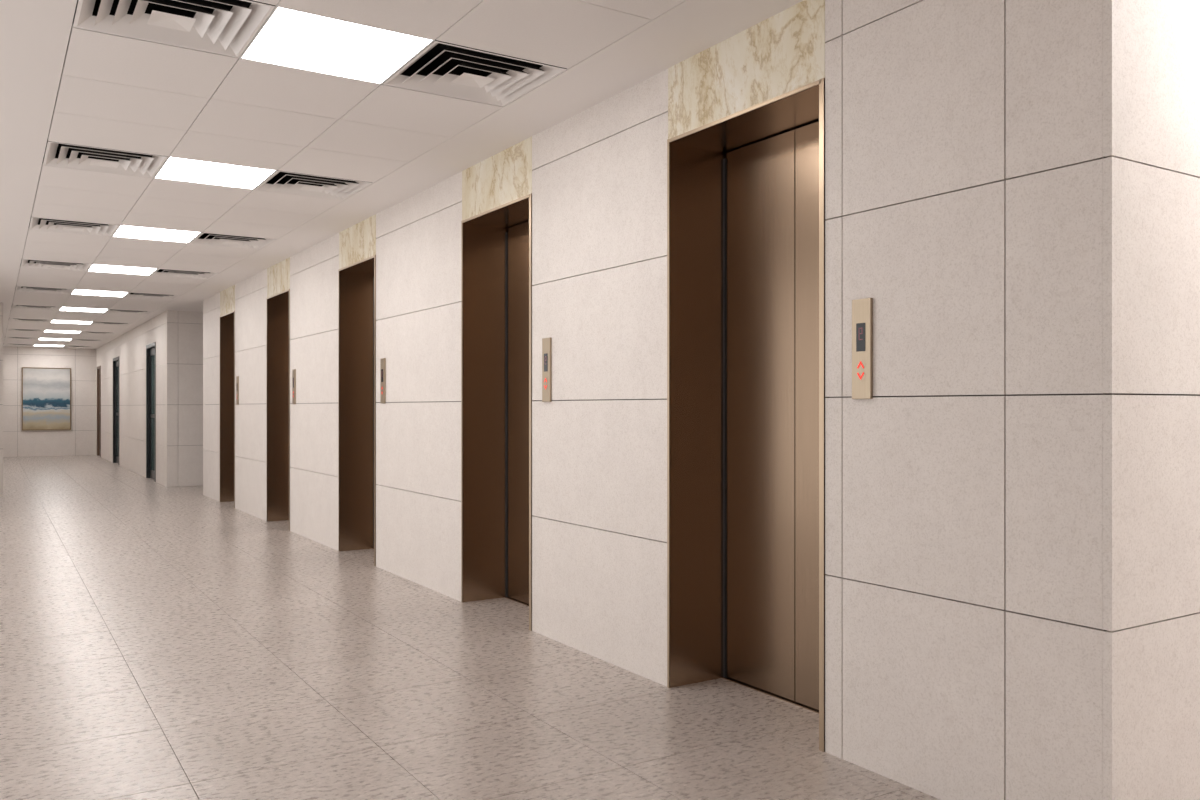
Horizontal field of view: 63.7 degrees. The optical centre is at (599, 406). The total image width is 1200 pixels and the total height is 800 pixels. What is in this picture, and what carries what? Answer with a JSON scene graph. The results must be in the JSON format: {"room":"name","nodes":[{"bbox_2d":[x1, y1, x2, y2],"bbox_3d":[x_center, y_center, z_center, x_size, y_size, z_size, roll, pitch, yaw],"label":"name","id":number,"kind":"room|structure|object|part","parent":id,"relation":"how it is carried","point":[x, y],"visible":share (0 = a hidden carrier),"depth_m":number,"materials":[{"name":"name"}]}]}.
{"room":"elevator lobby","nodes":[
{"label":"elevator lobby","id":0,"kind":"room"},
{"bbox_2d":[0,303,2,492],"bbox_3d":[-8.810,-0.123,12.782,1.550,2.600,0.024,0,0,-32],"label":"wall","id":1,"kind":"structure","parent":0,"point":[1,304],"depth_m":13.18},
{"bbox_2d":[3,346,95,456],"bbox_3d":[-13.182,-0.123,23.218,2.500,2.600,0.140,0,0,-32],"label":"wall","id":2,"kind":"structure","parent":0,"point":[81,439],"depth_m":23.16,"materials":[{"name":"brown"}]},
{"bbox_2d":[22,367,70,429],"bbox_3d":[-13.222,-0.193,23.086,1.020,1.490,0.040,0,0,-32],"label":"seascape painting","id":3,"kind":"object","parent":2,"relation":"attached to","point":[46,392],"visible":1,"depth_m":23.08,"materials":[{"name":"multicoloured paint"}]},
{"bbox_2d":[96,310,166,486],"bbox_3d":[-9.299,-0.123,18.979,0.140,2.600,11.176,0,0,-32],"label":"wall","id":4,"kind":"structure","parent":0,"point":[130,347],"depth_m":17.40,"materials":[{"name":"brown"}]},
{"bbox_2d":[97,366,100,456],"bbox_3d":[-11.912,0.102,23.109,0.148,2.149,0.898,0,0,-32],"label":"frame","id":5,"kind":"object","parent":4,"relation":"attached to","point":[98,367],"visible":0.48,"depth_m":23.41,"materials":[{"name":"brown metal"}]},
{"bbox_2d":[99,369,99,454],"bbox_3d":[-11.930,0.129,23.098,0.090,2.077,0.774,0,0,-32],"label":"door","id":6,"kind":"structure","parent":4,"relation":"in","point":[99,369],"depth_m":23.38,"materials":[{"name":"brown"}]},
{"bbox_2d":[113,356,119,462],"bbox_3d":[-9.924,0.077,19.960,0.148,2.199,1.148,0,0,-32],"label":"frame","id":7,"kind":"object","parent":4,"relation":"attached to","point":[116,358],"visible":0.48,"depth_m":20.37,"materials":[{"name":"grey"}]},
{"bbox_2d":[116,360,118,463],"bbox_3d":[-9.941,0.103,19.948,0.090,2.127,1.024,0,0,-32],"label":"door","id":8,"kind":"structure","parent":4,"relation":"in","point":[117,362],"depth_m":20.21,"materials":[{"name":"grey"}]},
{"bbox_3d":[-9.926,0.097,19.958,0.015,1.900,0.860,0,0,-32],"label":"pane","id":9,"kind":"part","parent":8,"relation":"part of","materials":[{"name":"glass"}]},
{"bbox_2d":[146,342,156,481],"bbox_3d":[-7.200,0.077,15.648,0.148,2.199,1.048,0,0,-32],"label":"frame","id":10,"kind":"object","parent":4,"relation":"attached to","point":[152,345],"visible":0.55,"depth_m":16.01,"materials":[{"name":"grey"}]},
{"bbox_2d":[150,347,154,478],"bbox_3d":[-7.218,0.103,15.636,0.090,2.127,0.924,0,0,-32],"label":"door","id":11,"kind":"structure","parent":4,"relation":"in","point":[152,350],"depth_m":15.86,"materials":[{"name":"grey"}]},
{"bbox_3d":[-7.204,0.097,15.646,0.015,1.900,0.760,0,0,-32],"label":"pane","id":12,"kind":"part","parent":11,"relation":"part of","materials":[{"name":"glass"}]},
{"bbox_2d":[167,310,202,486],"bbox_3d":[-4.787,-0.123,15.261,3.800,2.600,0.120,0,0,-32],"label":"wall","id":13,"kind":"structure","parent":0,"point":[184,328],"depth_m":14.31,"materials":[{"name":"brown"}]},
{"bbox_2d":[0,0,803,348],"bbox_3d":[-3.875,-1.543,10.444,7.800,0.240,32.200,0,0,-32],"label":"ceiling","id":14,"kind":"structure","parent":0,"point":[102,90],"depth_m":4.80,"materials":[{"name":"white tile"}]},
{"bbox_2d":[4,339,33,345],"bbox_3d":[-13.288,-1.500,22.093,0.596,0.186,0.606,0,0,-32],"label":"ceiling vent","id":15,"kind":"object","parent":14,"relation":"in","point":[4,339],"visible":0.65,"depth_m":22.11,"materials":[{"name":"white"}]},
{"bbox_2d":[5,337,38,339],"bbox_3d":[-11.985,-1.500,20.030,0.596,0.186,0.606,0,0,-32],"label":"ceiling vent","id":16,"kind":"object","parent":14,"relation":"in","point":[5,337],"visible":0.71,"depth_m":20.07,"materials":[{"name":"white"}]},
{"bbox_2d":[7,325,44,331],"bbox_3d":[-10.682,-1.500,17.967,0.596,0.186,0.606,0,0,-32],"label":"ceiling vent","id":17,"kind":"object","parent":14,"relation":"in","point":[22,330],"visible":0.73,"depth_m":18.00,"materials":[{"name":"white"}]},
{"bbox_2d":[9,311,51,322],"bbox_3d":[-9.380,-1.500,15.903,0.596,0.186,0.606,0,0,-32],"label":"ceiling vent","id":18,"kind":"object","parent":14,"relation":"in","point":[10,319],"visible":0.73,"depth_m":15.92,"materials":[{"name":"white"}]},
{"bbox_2d":[12,297,60,310],"bbox_3d":[-8.077,-1.500,13.840,0.596,0.186,0.606,0,0,-32],"label":"ceiling vent","id":19,"kind":"object","parent":14,"relation":"in","point":[13,306],"visible":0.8,"depth_m":13.86,"materials":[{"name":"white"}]},
{"bbox_2d":[15,283,73,293],"bbox_3d":[-6.774,-1.500,11.777,0.596,0.186,0.606,0,0,-32],"label":"ceiling vent","id":20,"kind":"object","parent":14,"relation":"in","point":[18,288],"visible":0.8,"depth_m":11.82,"materials":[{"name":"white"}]},
{"bbox_2d":[21,246,91,270],"bbox_3d":[-5.472,-1.500,9.714,0.596,0.186,0.606,0,0,-32],"label":"ceiling vent","id":21,"kind":"object","parent":14,"relation":"in","point":[24,262],"visible":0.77,"depth_m":9.76,"materials":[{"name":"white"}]},
{"bbox_2d":[29,204,118,235],"bbox_3d":[-4.169,-1.500,7.651,0.596,0.186,0.606,0,0,-32],"label":"ceiling vent","id":22,"kind":"object","parent":14,"relation":"in","point":[43,224],"visible":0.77,"depth_m":7.69,"materials":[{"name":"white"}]},
{"bbox_2d":[63,345,93,347],"bbox_3d":[-12.273,-1.500,22.733,0.596,0.186,0.606,0,0,-32],"label":"ceiling vent","id":23,"kind":"object","parent":14,"relation":"in","point":[65,345],"visible":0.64,"depth_m":22.77,"materials":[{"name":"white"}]},
{"bbox_2d":[71,339,103,341],"bbox_3d":[-10.971,-1.500,20.670,0.596,0.186,0.606,0,0,-32],"label":"ceiling vent","id":24,"kind":"object","parent":14,"relation":"in","point":[72,339],"visible":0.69,"depth_m":20.73,"materials":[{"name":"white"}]},
{"bbox_2d":[80,331,115,334],"bbox_3d":[-9.668,-1.500,18.607,0.596,0.186,0.606,0,0,-32],"label":"ceiling vent","id":25,"kind":"object","parent":14,"relation":"in","point":[82,332],"visible":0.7,"depth_m":18.66,"materials":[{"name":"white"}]},
{"bbox_2d":[71,289,128,296],"bbox_3d":[-6.267,-1.448,12.098,0.600,0.050,0.610,0,0,-32],"label":"frame","id":26,"kind":"object","parent":14,"relation":"attached to","point":[74,289],"visible":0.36,"depth_m":12.24,"materials":[{"name":"white"}]},
{"bbox_2d":[72,289,127,296],"bbox_3d":[-6.267,-1.431,12.098,0.584,0.008,0.594,0,0,-32],"label":"diffuser","id":27,"kind":"object","parent":26,"relation":"attached to","point":[82,292],"visible":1,"depth_m":12.15,"materials":[{"name":"white plastic"}]},
{"bbox_2d":[43,111,167,177],"bbox_3d":[-2.866,-1.500,5.588,0.596,0.186,0.606,0,0,-32],"label":"ceiling vent","id":28,"kind":"object","parent":14,"relation":"in","point":[56,154],"visible":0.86,"depth_m":5.62,"materials":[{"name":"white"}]},
{"bbox_2d":[91,322,132,325],"bbox_3d":[-8.365,-1.500,16.544,0.596,0.186,0.606,0,0,-32],"label":"ceiling vent","id":29,"kind":"object","parent":14,"relation":"in","point":[93,323],"visible":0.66,"depth_m":16.58,"materials":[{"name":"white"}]},
{"bbox_2d":[87,264,156,274],"bbox_3d":[-4.964,-1.448,10.034,0.600,0.050,0.610,0,0,-32],"label":"frame","id":30,"kind":"object","parent":14,"relation":"attached to","point":[92,264],"visible":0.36,"depth_m":10.17,"materials":[{"name":"white metal"}]},
{"bbox_2d":[88,264,154,274],"bbox_3d":[-4.964,-1.431,10.034,0.584,0.008,0.594,0,0,-32],"label":"diffuser","id":31,"kind":"object","parent":30,"relation":"attached to","point":[99,268],"visible":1,"depth_m":10.03,"materials":[{"name":"white plastic"}]},
{"bbox_2d":[105,309,152,314],"bbox_3d":[-7.062,-1.500,14.481,0.596,0.186,0.606,0,0,-32],"label":"ceiling vent","id":32,"kind":"object","parent":14,"relation":"in","point":[108,310],"visible":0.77,"depth_m":14.54,"materials":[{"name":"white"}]},
{"bbox_2d":[124,292,180,299],"bbox_3d":[-5.760,-1.500,12.418,0.596,0.186,0.606,0,0,-32],"label":"ceiling vent","id":33,"kind":"object","parent":14,"relation":"in","point":[131,295],"visible":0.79,"depth_m":12.47,"materials":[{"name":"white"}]},
{"bbox_2d":[112,225,201,242],"bbox_3d":[-3.662,-1.448,7.971,0.600,0.050,0.610,0,0,-32],"label":"frame","id":34,"kind":"object","parent":14,"relation":"attached to","point":[119,225],"visible":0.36,"depth_m":8.11,"materials":[{"name":"white metal"}]},
{"bbox_2d":[114,225,199,241],"bbox_3d":[-3.662,-1.431,7.971,0.584,0.008,0.594,0,0,-32],"label":"diffuser","id":35,"kind":"object","parent":34,"relation":"attached to","point":[123,231],"visible":0.93,"depth_m":7.99,"materials":[{"name":"white plastic"}]},
{"bbox_2d":[73,0,275,57],"bbox_3d":[-1.563,-1.500,3.525,0.596,0.186,0.606,0,0,-32],"label":"ceiling vent","id":36,"kind":"object","parent":14,"relation":"in","point":[224,27],"visible":0.99,"depth_m":3.60,"materials":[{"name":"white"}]},
{"bbox_2d":[151,269,217,278],"bbox_3d":[-4.457,-1.500,10.355,0.596,0.186,0.606,0,0,-32],"label":"ceiling vent","id":37,"kind":"object","parent":14,"relation":"in","point":[159,272],"visible":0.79,"depth_m":10.42,"materials":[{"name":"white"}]},
{"bbox_2d":[154,156,276,189],"bbox_3d":[-2.359,-1.448,5.908,0.600,0.050,0.610,0,0,-32],"label":"frame","id":38,"kind":"object","parent":14,"relation":"attached to","point":[168,156],"visible":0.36,"depth_m":6.02,"materials":[{"name":"white"}]},
{"bbox_2d":[156,157,274,188],"bbox_3d":[-2.359,-1.431,5.908,0.584,0.008,0.594,0,0,-32],"label":"diffuser","id":39,"kind":"object","parent":38,"relation":"attached to","point":[174,168],"visible":1,"depth_m":5.90,"materials":[{"name":"white plastic"}]},
{"bbox_2d":[190,232,276,248],"bbox_3d":[-3.154,-1.500,8.292,0.596,0.186,0.606,0,0,-32],"label":"ceiling vent","id":40,"kind":"object","parent":14,"relation":"in","point":[203,238],"visible":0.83,"depth_m":8.35,"materials":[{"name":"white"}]},
{"bbox_2d":[254,170,371,199],"bbox_3d":[-1.851,-1.500,6.229,0.596,0.186,0.606,0,0,-32],"label":"ceiling vent","id":41,"kind":"object","parent":14,"relation":"in","point":[279,181],"visible":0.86,"depth_m":6.29,"materials":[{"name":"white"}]},
{"bbox_2d":[239,5,434,83],"bbox_3d":[-1.056,-1.448,3.845,0.600,0.050,0.610,0,0,-32],"label":"frame","id":42,"kind":"object","parent":14,"relation":"attached to","point":[276,7],"visible":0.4,"depth_m":3.86,"materials":[{"name":"white"}]},
{"bbox_2d":[243,7,430,82],"bbox_3d":[-1.056,-1.431,3.845,0.584,0.008,0.594,0,0,-32],"label":"ceiling light","id":43,"kind":"object","parent":42,"relation":"attached to","point":[292,38],"visible":1,"depth_m":3.81,"materials":[{"name":"white plastic"}]},
{"bbox_2d":[383,39,566,106],"bbox_3d":[-0.549,-1.500,4.165,0.596,0.186,0.606,0,0,-32],"label":"ceiling vent","id":44,"kind":"object","parent":14,"relation":"in","point":[442,68],"visible":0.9,"depth_m":4.25,"materials":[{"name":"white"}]},
{"bbox_3d":[-7.570,-1.448,14.161,0.600,0.050,0.610,0,0,-32],"label":"frame","id":45,"kind":"object","parent":14,"relation":"attached to","visible":0},
{"bbox_2d":[60,307,106,311],"bbox_3d":[-7.570,-1.431,14.161,0.584,0.008,0.594,0,0,-32],"label":"diffuser","id":46,"kind":"object","parent":45,"relation":"attached to","point":[62,308],"visible":0.93,"depth_m":14.14,"materials":[{"name":"white plastic"}]},
{"bbox_3d":[-8.872,-1.448,16.224,0.600,0.050,0.610,0,0,-32],"label":"frame","id":47,"kind":"object","parent":14,"relation":"attached to","visible":0},
{"bbox_2d":[51,320,91,323],"bbox_3d":[-8.873,-1.431,16.224,0.584,0.008,0.594,0,0,-32],"label":"diffuser","id":48,"kind":"object","parent":47,"relation":"attached to","point":[53,321],"visible":0.93,"depth_m":16.31,"materials":[{"name":"white plastic"}]},
{"bbox_3d":[-10.175,-1.448,18.287,0.600,0.050,0.610,0,0,-32],"label":"frame","id":49,"kind":"object","parent":14,"relation":"attached to","visible":0},
{"bbox_2d":[44,330,80,332],"bbox_3d":[-10.175,-1.431,18.287,0.584,0.008,0.594,0,0,-32],"label":"diffuser","id":50,"kind":"object","parent":49,"relation":"attached to","point":[45,330],"visible":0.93,"depth_m":18.26,"materials":[{"name":"white plastic"}]},
{"bbox_3d":[-11.478,-1.448,20.350,0.600,0.050,0.610,0,0,-32],"label":"frame","id":51,"kind":"object","parent":14,"relation":"attached to","visible":0},
{"bbox_2d":[39,338,70,340],"bbox_3d":[-11.478,-1.431,20.350,0.584,0.008,0.594,0,0,-32],"label":"diffuser","id":52,"kind":"object","parent":51,"relation":"attached to","point":[39,338],"visible":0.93,"depth_m":20.42,"materials":[{"name":"white plastic"}]},
{"bbox_3d":[-12.781,-1.448,22.413,0.600,0.050,0.610,0,0,-32],"label":"frame","id":53,"kind":"object","parent":14,"relation":"attached to","visible":0},
{"bbox_2d":[34,345,63,346],"bbox_3d":[-12.781,-1.431,22.413,0.584,0.008,0.594,0,0,-32],"label":"diffuser","id":54,"kind":"object","parent":53,"relation":"attached to","point":[34,345],"visible":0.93,"depth_m":22.41,"materials":[{"name":"white plastic"}]},
{"bbox_2d":[0,455,939,799],"bbox_3d":[-3.805,1.237,10.447,8.537,0.120,32.327,0,0,-32],"label":"floor","id":55,"kind":"structure","parent":0,"point":[158,641],"depth_m":3.97,"materials":[{"name":"grey tile"}]},
{"bbox_2d":[203,0,1102,799],"bbox_3d":[-0.493,-0.123,8.656,3.591,2.600,12.356,0,0,-32],"label":"wall","id":56,"kind":"structure","parent":0,"point":[964,138],"depth_m":3.08,"materials":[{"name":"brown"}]},
{"bbox_2d":[220,317,233,501],"bbox_3d":[-4.560,0.027,12.048,0.346,2.300,0.014,0,0,-32],"label":"door frame","id":57,"kind":"structure","parent":56,"relation":"attached to","point":[226,324],"depth_m":11.99,"materials":[{"name":"brown metal"}]},
{"bbox_2d":[220,311,233,317],"bbox_3d":[-4.335,-1.115,11.691,0.346,0.014,0.830,0,0,-32],"label":"header","id":58,"kind":"object","parent":56,"relation":"attached to","point":[230,314],"visible":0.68,"depth_m":11.70,"materials":[{"name":"brown metal"}]},
{"bbox_2d":[220,285,234,315],"bbox_3d":[-4.299,-1.274,11.714,0.420,0.299,0.858,0,0,-32],"label":"lintel","id":59,"kind":"object","parent":56,"relation":"attached to","point":[227,296],"visible":0.36,"depth_m":11.59,"materials":[{"name":"beige stone"}]},
{"bbox_2d":[234,310,234,507],"bbox_3d":[-4.112,0.027,11.338,0.346,2.300,0.022,0,0,-32],"label":"door frame","id":60,"kind":"structure","parent":56,"relation":"attached to","point":[234,310],"depth_m":11.24,"materials":[{"name":"brown metal"}]},
{"bbox_2d":[236,376,238,404],"bbox_3d":[-4.162,-0.189,11.089,0.014,0.326,0.080,0,0,-32],"label":"panel","id":61,"kind":"object","parent":56,"relation":"attached to","point":[237,377],"visible":1,"depth_m":11.06,"materials":[{"name":"gold"}]},
{"bbox_2d":[267,299,288,521],"bbox_3d":[-3.279,0.027,10.019,0.346,2.300,0.014,0,0,-32],"label":"door frame","id":62,"kind":"structure","parent":56,"relation":"attached to","point":[277,310],"depth_m":9.98,"materials":[{"name":"brown metal"}]},
{"bbox_2d":[267,289,288,299],"bbox_3d":[-3.043,-1.115,9.645,0.346,0.014,0.870,0,0,-32],"label":"header","id":63,"kind":"object","parent":56,"relation":"attached to","point":[284,295],"visible":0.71,"depth_m":9.69,"materials":[{"name":"brown metal"}]},
{"bbox_2d":[267,257,289,297],"bbox_3d":[-3.007,-1.274,9.668,0.420,0.299,0.898,0,0,-32],"label":"lintel","id":64,"kind":"object","parent":56,"relation":"attached to","point":[278,275],"visible":0.43,"depth_m":9.54,"materials":[{"name":"beige stone"}]},
{"bbox_2d":[289,289,291,530],"bbox_3d":[-2.809,0.027,9.275,0.346,2.300,0.022,0,0,-32],"label":"door frame","id":65,"kind":"structure","parent":56,"relation":"attached to","point":[289,289],"depth_m":9.17,"materials":[{"name":"brown metal"}]},
{"bbox_2d":[292,369,295,403],"bbox_3d":[-2.859,-0.189,9.026,0.014,0.326,0.080,0,0,-32],"label":"panel","id":66,"kind":"object","parent":56,"relation":"attached to","point":[293,370],"visible":1,"depth_m":9.00,"materials":[{"name":"gold"}]},
{"bbox_2d":[338,269,373,550],"bbox_3d":[-1.984,0.027,7.969,0.346,2.300,0.014,0,0,-32],"label":"door frame","id":67,"kind":"structure","parent":56,"relation":"attached to","point":[355,289],"depth_m":7.94,"materials":[{"name":"brown metal"}]},
{"bbox_2d":[339,255,374,273],"bbox_3d":[-1.751,-1.115,7.599,0.346,0.014,0.862,0,0,-32],"label":"header","id":68,"kind":"object","parent":56,"relation":"attached to","point":[366,265],"visible":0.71,"depth_m":7.67,"materials":[{"name":"brown metal"}]},
{"bbox_2d":[339,214,376,268],"bbox_3d":[-1.715,-1.274,7.621,0.420,0.299,0.890,0,0,-32],"label":"lintel","id":69,"kind":"object","parent":56,"relation":"attached to","point":[357,242],"visible":0.43,"depth_m":7.49,"materials":[{"name":"beige stone"}]},
{"bbox_2d":[374,255,378,565],"bbox_3d":[-1.519,0.027,7.232,0.346,2.300,0.022,0,0,-32],"label":"door frame","id":70,"kind":"structure","parent":56,"relation":"attached to","point":[375,320],"depth_m":7.13,"materials":[{"name":"brown metal"}]},
{"bbox_2d":[380,358,385,402],"bbox_3d":[-1.569,-0.189,6.983,0.014,0.326,0.080,0,0,-32],"label":"panel","id":71,"kind":"object","parent":56,"relation":"attached to","point":[382,360],"visible":1,"depth_m":6.96,"materials":[{"name":"gold"}]},
{"bbox_2d":[461,220,507,601],"bbox_3d":[-0.686,0.027,5.914,0.346,2.300,0.014,0,0,-32],"label":"door frame","id":72,"kind":"structure","parent":56,"relation":"attached to","point":[483,248],"depth_m":5.89,"materials":[{"name":"brown metal"}]},
{"bbox_2d":[462,195,529,227],"bbox_3d":[-0.453,-1.115,5.544,0.346,0.014,0.860,0,0,-32],"label":"header","id":73,"kind":"object","parent":56,"relation":"attached to","point":[515,212],"visible":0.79,"depth_m":5.62,"materials":[{"name":"brown metal"}]},
{"bbox_2d":[462,136,532,219],"bbox_3d":[-0.418,-1.274,5.567,0.420,0.299,0.888,0,0,-32],"label":"lintel","id":74,"kind":"object","parent":56,"relation":"attached to","point":[504,177],"visible":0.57,"depth_m":5.41,"materials":[{"name":"beige stone"}]},
{"bbox_2d":[506,232,507,596],"bbox_3d":[-0.331,0.035,5.622,0.056,2.285,0.860,0,0,-32],"label":"seal","id":75,"kind":"object","parent":56,"relation":"attached to","point":[506,232],"visible":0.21,"depth_m":5.96,"materials":[{"name":"grey"}]},
{"bbox_2d":[508,221,528,603],"bbox_3d":[-0.446,0.034,5.795,0.035,2.271,0.412,0,0,-32],"label":"door leaf","id":76,"kind":"structure","parent":75,"relation":"attached to","point":[518,235],"depth_m":5.84,"materials":[{"name":"brown metal"}]},
{"bbox_2d":[505,597,528,605],"bbox_3d":[-0.337,1.175,5.617,0.052,0.004,0.860,0,0,-32],"label":"sill","id":77,"kind":"structure","parent":56,"relation":"attached to","point":[510,598],"depth_m":5.83,"materials":[{"name":"brown metal"}]},
{"bbox_2d":[529,193,534,630],"bbox_3d":[-0.222,0.027,5.178,0.346,2.300,0.022,0,0,-32],"label":"door frame","id":78,"kind":"structure","parent":56,"relation":"attached to","point":[530,197],"depth_m":5.08,"materials":[{"name":"brown metal"}]},
{"bbox_2d":[542,338,551,401],"bbox_3d":[-0.272,-0.189,4.929,0.014,0.326,0.080,0,0,-32],"label":"panel","id":79,"kind":"object","parent":56,"relation":"attached to","point":[546,342],"visible":1,"depth_m":4.91,"materials":[{"name":"gold"}]},
{"bbox_2d":[667,139,726,687],"bbox_3d":[0.432,0.027,4.143,0.346,2.300,0.014,0,0,-32],"label":"door frame","id":80,"kind":"structure","parent":56,"relation":"attached to","point":[694,174],"depth_m":4.12,"materials":[{"name":"brown metal"}]},
{"bbox_2d":[723,158,726,677],"bbox_3d":[0.791,0.035,3.845,0.056,2.285,0.873,0,0,-32],"label":"seal","id":81,"kind":"object","parent":56,"relation":"attached to","point":[724,159],"visible":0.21,"depth_m":4.19,"materials":[{"name":"grey"}]},
{"bbox_2d":[727,130,794,700],"bbox_3d":[0.675,0.034,4.021,0.035,2.271,0.418,0,0,-32],"label":"door leaf","id":82,"kind":"structure","parent":81,"relation":"attached to","point":[760,175],"depth_m":4.01,"materials":[{"name":"brown metal"}]},
{"bbox_2d":[795,121,818,709],"bbox_3d":[0.900,0.034,3.664,0.035,2.271,0.418,0,0,-32],"label":"door leaf","id":83,"kind":"structure","parent":81,"relation":"attached to","point":[806,137],"depth_m":3.77,"materials":[{"name":"brown metal"}]},
{"bbox_2d":[669,79,820,152],"bbox_3d":[0.669,-1.115,3.768,0.346,0.014,0.873,0,0,-32],"label":"header","id":84,"kind":"object","parent":56,"relation":"attached to","point":[799,107],"visible":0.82,"depth_m":3.78,"materials":[{"name":"brown metal"}]},
{"bbox_2d":[668,0,826,138],"bbox_3d":[0.704,-1.274,3.790,0.420,0.299,0.901,0,0,-32],"label":"wall panel","id":85,"kind":"object","parent":56,"relation":"attached to","point":[784,52],"visible":0.54,"depth_m":3.62,"materials":[{"name":"beige stone"}]},
{"bbox_2d":[722,677,818,713],"bbox_3d":[0.785,1.175,3.841,0.052,0.004,0.873,0,0,-32],"label":"sill","id":86,"kind":"structure","parent":56,"relation":"attached to","point":[726,678],"depth_m":3.93,"materials":[{"name":"brown metal"}]},
{"bbox_2d":[819,78,828,751],"bbox_3d":[0.903,0.027,3.396,0.346,2.300,0.022,0,0,-32],"label":"door frame","id":87,"kind":"structure","parent":56,"relation":"attached to","point":[822,219],"depth_m":3.30,"materials":[{"name":"brown metal"}]},
{"bbox_2d":[852,298,872,398],"bbox_3d":[0.853,-0.189,3.147,0.014,0.326,0.080,0,0,-32],"label":"panel","id":88,"kind":"object","parent":56,"relation":"attached to","point":[862,309],"visible":1,"depth_m":3.14,"materials":[{"name":"gold"}]},
{"bbox_2d":[1103,0,1199,799],"bbox_3d":[2.812,-0.123,3.422,3.591,2.600,0.024,0,0,-32],"label":"wall","id":89,"kind":"structure","parent":0,"point":[1151,48],"depth_m":2.56,"materials":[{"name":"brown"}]}
]}

